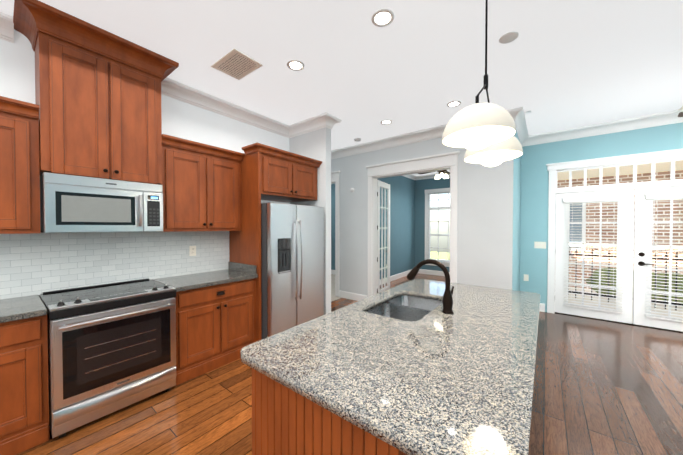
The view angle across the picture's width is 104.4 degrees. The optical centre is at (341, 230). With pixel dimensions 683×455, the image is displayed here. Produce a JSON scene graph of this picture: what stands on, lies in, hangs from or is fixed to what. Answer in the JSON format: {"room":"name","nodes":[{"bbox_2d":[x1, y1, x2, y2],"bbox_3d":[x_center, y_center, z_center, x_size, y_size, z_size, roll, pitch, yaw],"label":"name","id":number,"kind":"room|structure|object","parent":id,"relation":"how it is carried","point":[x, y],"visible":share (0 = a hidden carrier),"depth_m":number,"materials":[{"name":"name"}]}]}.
{"room":"kitchen","nodes":[
{"label":"kitchen","id":0,"kind":"room"},
{"bbox_2d":[0,29,289,203],"bbox_3d":[-2.760,-0.084,1.946,0.150,3.050,6.320,1,1,38],"label":"wall","id":1,"kind":"structure","parent":0,"point":[183,120],"depth_m":3.02,"materials":[{"name":"white paint"}]},
{"bbox_2d":[0,12,13,42],"bbox_3d":[-3.505,-1.516,0.747,0.110,0.150,3.246,1,1,38],"label":"crown molding","id":2,"kind":"structure","parent":1,"relation":"attached to","point":[6,21],"depth_m":2.01,"materials":[{"name":"white wood"}]},
{"bbox_2d":[0,108,40,233],"bbox_3d":[-2.545,-0.405,1.824,0.326,0.855,0.598,1,1,38],"label":"upper cabinet","id":3,"kind":"object","parent":1,"relation":"attached to","point":[19,174],"depth_m":1.89,"materials":[{"name":"brown wood"}]},
{"bbox_2d":[13,0,178,184],"bbox_3d":[-2.062,-1.024,2.314,0.484,1.172,0.994,1,1,38],"label":"upper cabinet","id":4,"kind":"object","parent":1,"relation":"attached to","point":[98,95],"visible":1,"depth_m":2.15,"materials":[{"name":"brown wood"}]},
{"bbox_2d":[40,172,162,232],"bbox_3d":[-2.067,-0.210,2.331,0.446,0.445,0.756,1,1,38],"label":"microwave","id":5,"kind":"object","parent":4,"relation":"attached to","point":[75,204],"visible":1,"depth_m":2.15,"materials":[{"name":"silver metal"}]},
{"bbox_2d":[0,231,228,299],"bbox_3d":[-2.457,0.284,2.213,0.010,0.555,3.205,1,1,38],"label":"tile backsplash","id":6,"kind":"structure","parent":1,"relation":"attached to","point":[35,264],"depth_m":2.47,"materials":[{"name":"tile"}]},
{"bbox_2d":[189,246,195,255],"bbox_3d":[-1.749,0.238,3.115,0.009,0.118,0.075,1,1,38],"label":"outlet","id":7,"kind":"object","parent":6,"relation":"attached to","point":[192,250],"visible":1,"depth_m":3.11,"materials":[{"name":"white plastic"}]},
{"bbox_2d":[159,134,244,231],"bbox_3d":[-1.597,-0.465,3.008,0.381,0.940,0.872,1,1,38],"label":"upper cabinet","id":8,"kind":"object","parent":1,"relation":"attached to","point":[202,187],"visible":1,"depth_m":2.87,"materials":[{"name":"brown wood"}]},
{"bbox_2d":[161,77,294,137],"bbox_3d":[-1.355,-1.558,3.533,0.110,0.150,1.816,1,1,38],"label":"crown molding","id":9,"kind":"structure","parent":1,"relation":"attached to","point":[171,88],"depth_m":3.32,"materials":[{"name":"white wood"}]},
{"bbox_2d":[289,127,330,314],"bbox_3d":[-0.499,-0.117,4.116,0.780,3.050,0.120,1,1,38],"label":"wall","id":10,"kind":"structure","parent":0,"point":[315,144],"depth_m":3.89,"materials":[{"name":"white paint"}]},
{"bbox_2d":[288,112,335,135],"bbox_3d":[-0.475,-1.564,3.937,0.770,0.150,0.120,1,1,38],"label":"crown molding","id":11,"kind":"structure","parent":10,"relation":"attached to","point":[327,120],"depth_m":3.90,"materials":[{"name":"white wood"}]},
{"bbox_2d":[328,117,341,129],"bbox_3d":[-0.451,-1.568,4.190,1.040,0.150,0.130,1,1,38],"label":"crown molding","id":12,"kind":"structure","parent":10,"relation":"attached to","point":[338,120],"depth_m":3.88,"materials":[{"name":"white wood"}]},
{"bbox_2d":[331,184,334,269],"bbox_3d":[0.012,-0.175,8.028,2.910,3.050,0.140,1,1,38],"label":"wall","id":13,"kind":"structure","parent":0,"point":[332,226],"depth_m":8.14,"materials":[{"name":"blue paint"}]},
{"bbox_2d":[0,0,682,175],"bbox_3d":[0.873,-1.663,2.416,11.400,0.106,11.540,1,1,38],"label":"ceiling","id":14,"kind":"structure","parent":0,"point":[417,65],"depth_m":2.43,"materials":[{"name":"paint"}]},
{"bbox_2d":[211,49,262,79],"bbox_3d":[-1.025,-1.614,2.593,0.420,0.008,0.300,1,1,38],"label":"ceiling vent","id":15,"kind":"object","parent":14,"relation":"in","point":[236,64],"visible":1,"depth_m":2.58,"materials":[{"name":"beige metal"}]},
{"bbox_2d":[287,60,304,70],"bbox_3d":[-0.447,-1.614,2.589,0.170,0.008,0.170,1,1,38],"label":"recessed light","id":16,"kind":"object","parent":14,"relation":"in","point":[296,65],"visible":1,"depth_m":2.59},
{"bbox_2d":[372,9,393,26],"bbox_3d":[0.313,-1.605,2.003,0.170,0.008,0.170,1,1,38],"label":"recessed light","id":17,"kind":"object","parent":14,"relation":"in","point":[382,17],"visible":1,"depth_m":2.00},
{"bbox_2d":[381,120,391,124],"bbox_3d":[0.676,-1.635,3.996,0.170,0.008,0.170,1,1,38],"label":"recessed light","id":18,"kind":"object","parent":14,"relation":"in","point":[385,122],"visible":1,"depth_m":4.00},
{"bbox_2d":[416,173,449,179],"bbox_3d":[3.396,-1.638,7.531,2.570,0.110,0.080,1,1,38],"label":"crown molding","id":19,"kind":"structure","parent":14,"relation":"attached to","point":[430,176],"depth_m":8.13,"materials":[{"name":"white wood"}]},
{"bbox_2d":[418,170,449,178],"bbox_3d":[2.234,-1.414,5.881,1.203,0.507,1.158,1,1,38],"label":"ceiling fan","id":20,"kind":"object","parent":14,"relation":"hanging from","point":[441,175],"visible":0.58,"depth_m":5.84,"materials":[{"name":"black metal"}]},
{"bbox_2d":[447,101,460,106],"bbox_3d":[1.444,-1.626,3.403,0.170,0.008,0.170,1,1,38],"label":"recessed light","id":21,"kind":"object","parent":14,"relation":"in","point":[453,103],"visible":1,"depth_m":3.39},
{"bbox_2d":[442,0,522,166],"bbox_3d":[0.889,-1.023,1.628,0.355,1.161,0.864,1,1,38],"label":"pendant light","id":22,"kind":"object","parent":14,"relation":"hanging from","point":[483,133],"visible":1,"depth_m":1.42,"materials":[{"name":"white glass"}]},
{"bbox_2d":[17,273,682,454],"bbox_3d":[0.873,1.481,2.463,11.400,0.104,11.540,1,1,38],"label":"floor","id":23,"kind":"structure","parent":0,"point":[601,387],"depth_m":2.17,"materials":[{"name":"brown wood"}]},
{"bbox_2d":[0,315,49,454],"bbox_3d":[-2.390,1.007,1.800,0.610,0.874,0.492,1,1,38],"label":"base cabinet","id":24,"kind":"object","parent":23,"relation":"on","point":[24,407],"depth_m":1.73,"materials":[{"name":"brown wood"}]},
{"bbox_2d":[0,295,47,322],"bbox_3d":[-2.695,0.554,1.375,0.635,0.040,1.522,1,1,38],"label":"countertop","id":25,"kind":"structure","parent":24,"relation":"on","point":[25,307],"depth_m":1.80,"materials":[{"name":"grey stone"}]},
{"bbox_2d":[40,279,175,437],"bbox_3d":[-1.950,0.957,2.258,0.735,0.958,0.768,1,1,38],"label":"range","id":26,"kind":"object","parent":23,"relation":"on","point":[111,347],"visible":1,"depth_m":2.02,"materials":[{"name":"silver metal"}]},
{"bbox_2d":[151,262,257,385],"bbox_3d":[-1.487,0.918,2.942,0.644,1.015,0.874,1,1,38],"label":"base cabinet","id":27,"kind":"object","parent":23,"relation":"on","point":[215,319],"visible":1,"depth_m":2.73,"materials":[{"name":"brown wood"}]},
{"bbox_2d":[229,143,321,341],"bbox_3d":[-0.888,0.205,3.670,0.706,2.420,1.129,1,1,38],"label":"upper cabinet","id":28,"kind":"object","parent":23,"relation":"on","point":[269,173],"visible":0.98,"depth_m":3.25,"materials":[{"name":"brown wood"}]},
{"bbox_2d":[261,202,323,338],"bbox_3d":[-0.805,0.533,3.611,0.823,1.735,0.920,1,1,38],"label":"refrigerator","id":29,"kind":"object","parent":23,"relation":"on","point":[292,265],"visible":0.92,"depth_m":3.27,"materials":[{"name":"silver metal"}]},
{"bbox_2d":[251,367,399,454],"bbox_3d":[0.570,1.008,1.717,0.957,0.874,2.024,1,1,38],"label":"kitchen island","id":30,"kind":"object","parent":23,"relation":"on","point":[283,423],"depth_m":1.03,"materials":[{"name":"brown wood"}]},
{"bbox_2d":[240,279,539,454],"bbox_3d":[0.588,0.549,1.696,1.070,0.040,2.100,1,1,38],"label":"island countertop","id":31,"kind":"structure","parent":30,"relation":"on","point":[461,382],"depth_m":1.04,"materials":[{"name":"grey stone"}]},
{"bbox_2d":[364,291,441,322],"bbox_3d":[0.477,0.665,1.922,0.460,0.223,0.760,1,1,38],"label":"sink","id":32,"kind":"object","parent":31,"relation":"in","point":[410,307],"depth_m":2.05,"materials":[{"name":"silver metal"}]},
{"bbox_2d":[407,259,453,313],"bbox_3d":[0.599,0.359,1.800,0.318,0.335,0.095,1,1,38],"label":"faucet","id":33,"kind":"object","parent":31,"relation":"on","point":[447,300],"visible":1,"depth_m":1.72,"materials":[{"name":"black metal"}]},
{"bbox_2d":[418,269,449,275],"bbox_3d":[3.392,1.286,7.618,2.630,0.140,0.016,1,1,38],"label":"baseboard","id":34,"kind":"structure","parent":23,"relation":"on","point":[422,271],"depth_m":8.10,"materials":[{"name":"white wood"}]},
{"bbox_2d":[377,176,449,278],"bbox_3d":[1.184,-0.126,4.758,2.640,3.050,0.011,1,1,38],"label":"wall","id":35,"kind":"structure","parent":0,"point":[407,224],"depth_m":4.75,"materials":[{"name":"paint"}]},
{"bbox_2d":[380,269,411,284],"bbox_3d":[1.239,1.295,7.017,0.016,0.140,3.598,1,1,38],"label":"baseboard","id":36,"kind":"structure","parent":35,"relation":"attached to","point":[403,274],"depth_m":7.44,"materials":[{"name":"white wood"}]},
{"bbox_2d":[401,174,415,179],"bbox_3d":[1.265,-1.629,6.953,0.080,0.110,3.598,1,1,38],"label":"crown molding","id":37,"kind":"structure","parent":35,"relation":"attached to","point":[410,176],"depth_m":8.02,"materials":[{"name":"white wood"}]},
{"bbox_2d":[425,188,449,266],"bbox_3d":[3.034,-0.099,7.928,1.100,2.320,0.170,1,1,38],"label":"window","id":38,"kind":"structure","parent":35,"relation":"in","point":[428,207],"depth_m":8.11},
{"bbox_2d":[430,209,449,232],"bbox_3d":[3.040,-0.298,7.933,0.790,0.702,0.050,1,1,38],"label":"window blind","id":39,"kind":"object","parent":38,"relation":"attached to","point":[437,218],"visible":0.65,"depth_m":7.96,"materials":[{"name":"white plastic"}]},
{"bbox_2d":[331,135,513,297],"bbox_3d":[-0.020,-0.139,5.590,6.138,3.050,0.140,1,1,38],"label":"wall","id":40,"kind":"structure","parent":0,"point":[484,226],"depth_m":4.05,"materials":[{"name":"paint"}]},
{"bbox_2d":[339,290,366,300],"bbox_3d":[0.222,1.320,5.327,0.670,0.140,0.016,1,1,38],"label":"baseboard","id":41,"kind":"structure","parent":40,"relation":"attached to","point":[351,296],"depth_m":5.33,"materials":[{"name":"white wood"}]},
{"bbox_2d":[377,180,389,293],"bbox_3d":[0.839,0.193,5.474,0.190,2.370,0.712,1,1,38],"label":"door leaf","id":42,"kind":"structure","parent":40,"relation":"in","point":[382,185],"depth_m":5.40,"materials":[{"name":"white wood"}]},
{"bbox_2d":[331,151,459,296],"bbox_3d":[0.514,0.080,5.170,3.390,2.625,0.222,1,1,38],"label":"door frame","id":43,"kind":"structure","parent":40,"relation":"attached to","point":[443,161],"depth_m":4.79,"materials":[{"name":"white wood"}]},
{"bbox_2d":[331,107,523,158],"bbox_3d":[0.028,-1.586,5.374,6.050,0.150,0.110,1,1,38],"label":"crown molding","id":44,"kind":"structure","parent":40,"relation":"attached to","point":[517,114],"depth_m":4.60,"materials":[{"name":"white wood"}]},
{"bbox_2d":[512,131,520,290],"bbox_3d":[2.785,-0.120,4.313,0.140,3.050,1.538,1,1,38],"label":"wall","id":45,"kind":"structure","parent":0,"point":[516,222],"depth_m":4.13,"materials":[{"name":"paint"}]},
{"bbox_2d":[515,113,531,146],"bbox_3d":[2.816,-1.567,4.127,0.110,0.150,1.260,1,1,38],"label":"crown molding","id":46,"kind":"structure","parent":45,"relation":"attached to","point":[522,131],"depth_m":4.28,"materials":[{"name":"white wood"}]},
{"bbox_2d":[520,122,682,311],"bbox_3d":[5.349,-0.103,3.217,5.260,3.050,0.140,1,1,38],"label":"wall","id":47,"kind":"structure","parent":0,"point":[536,159],"depth_m":4.55,"materials":[{"name":"paint"}]},
{"bbox_2d":[524,274,528,280],"bbox_3d":[3.293,0.839,4.724,0.072,0.116,0.008,1,1,38],"label":"outlet","id":48,"kind":"object","parent":47,"relation":"attached to","point":[526,277],"visible":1,"depth_m":4.72,"materials":[{"name":"white plastic"}]},
{"bbox_2d":[534,242,545,248],"bbox_3d":[3.447,0.251,4.596,0.164,0.116,0.008,1,1,38],"label":"switch plate","id":49,"kind":"object","parent":47,"relation":"attached to","point":[541,245],"visible":1,"depth_m":4.59,"materials":[{"name":"white plastic"}]},
{"bbox_2d":[540,303,544,311],"bbox_3d":[3.374,1.330,4.664,0.330,0.140,0.016,1,1,38],"label":"baseboard","id":50,"kind":"structure","parent":47,"relation":"attached to","point":[542,306],"depth_m":4.58,"materials":[{"name":"white wood"}]},
{"bbox_2d":[555,189,633,323],"bbox_3d":[4.013,0.385,4.248,0.905,2.018,0.051,1,1,38],"label":"door leaf","id":51,"kind":"structure","parent":47,"relation":"in","point":[625,236],"depth_m":4.17,"materials":[{"name":"white wood"}]},
{"bbox_2d":[562,195,627,313],"bbox_3d":[3.972,0.358,4.194,0.745,1.794,0.073,1,1,38],"label":"window blind","id":52,"kind":"object","parent":51,"relation":"attached to","point":[572,200],"visible":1,"depth_m":4.18,"materials":[{"name":"white plastic"}]},
{"bbox_2d":[528,110,682,145],"bbox_3d":[5.214,-1.552,3.142,5.110,0.150,0.110,1,1,38],"label":"crown molding","id":53,"kind":"structure","parent":47,"relation":"attached to","point":[670,117],"depth_m":4.03,"materials":[{"name":"white wood"}]},
{"bbox_2d":[546,149,682,332],"bbox_3d":[4.380,0.143,3.937,2.140,2.535,0.170,1,1,38],"label":"door frame","id":54,"kind":"structure","parent":47,"relation":"attached to","point":[634,160],"depth_m":4.16,"materials":[{"name":"white wood"}]},
{"bbox_2d":[633,186,682,331],"bbox_3d":[4.722,0.394,3.666,0.905,2.018,0.108,1,1,38],"label":"door leaf","id":55,"kind":"structure","parent":47,"relation":"in","point":[643,206],"depth_m":3.88,"materials":[{"name":"white wood"}]},
{"bbox_2d":[644,192,682,321],"bbox_3d":[4.698,0.367,3.634,0.745,1.794,0.073,1,1,38],"label":"window blind","id":56,"kind":"object","parent":55,"relation":"attached to","point":[668,195],"visible":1,"depth_m":3.74,"materials":[{"name":"white plastic"}]},
{"label":"outside","id":57,"kind":"structure","parent":0,"visible":0},
{"bbox_2d":[430,251,449,259],"bbox_3d":[7.257,1.395,9.675,12.700,0.100,7.640,1,1,38],"label":"lawn","id":58,"kind":"structure","parent":57,"point":[442,255],"depth_m":13.69,"materials":[{"name":"green plant"}]},
{"bbox_2d":[568,288,682,322],"bbox_3d":[6.714,1.463,5.125,8.000,0.100,4.510,1,1,38],"label":"patio","id":59,"kind":"structure","parent":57,"point":[678,310],"depth_m":5.07,"materials":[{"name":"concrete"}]},
{"bbox_2d":[555,161,682,289],"bbox_3d":[6.534,-1.553,4.846,8.000,6.100,1.900,1,1,38],"label":"brick building","id":60,"kind":"structure","parent":59,"relation":"on","point":[662,172],"depth_m":5.96,"materials":[{"name":"brown brick"}]},
{"bbox_2d":[568,247,682,310],"bbox_3d":[6.006,0.877,4.531,5.407,1.050,0.024,1,1,38],"label":"iron fence","id":61,"kind":"object","parent":59,"relation":"on","point":[653,251],"depth_m":5.10,"materials":[{"name":"black metal"}]},
{"bbox_2d":[585,268,682,303],"bbox_3d":[7.049,1.084,4.513,4.293,0.717,0.895,1,1,38],"label":"hedge","id":62,"kind":"object","parent":59,"relation":"on","point":[660,280],"depth_m":5.03,"materials":[{"name":"green plant"}]}
]}

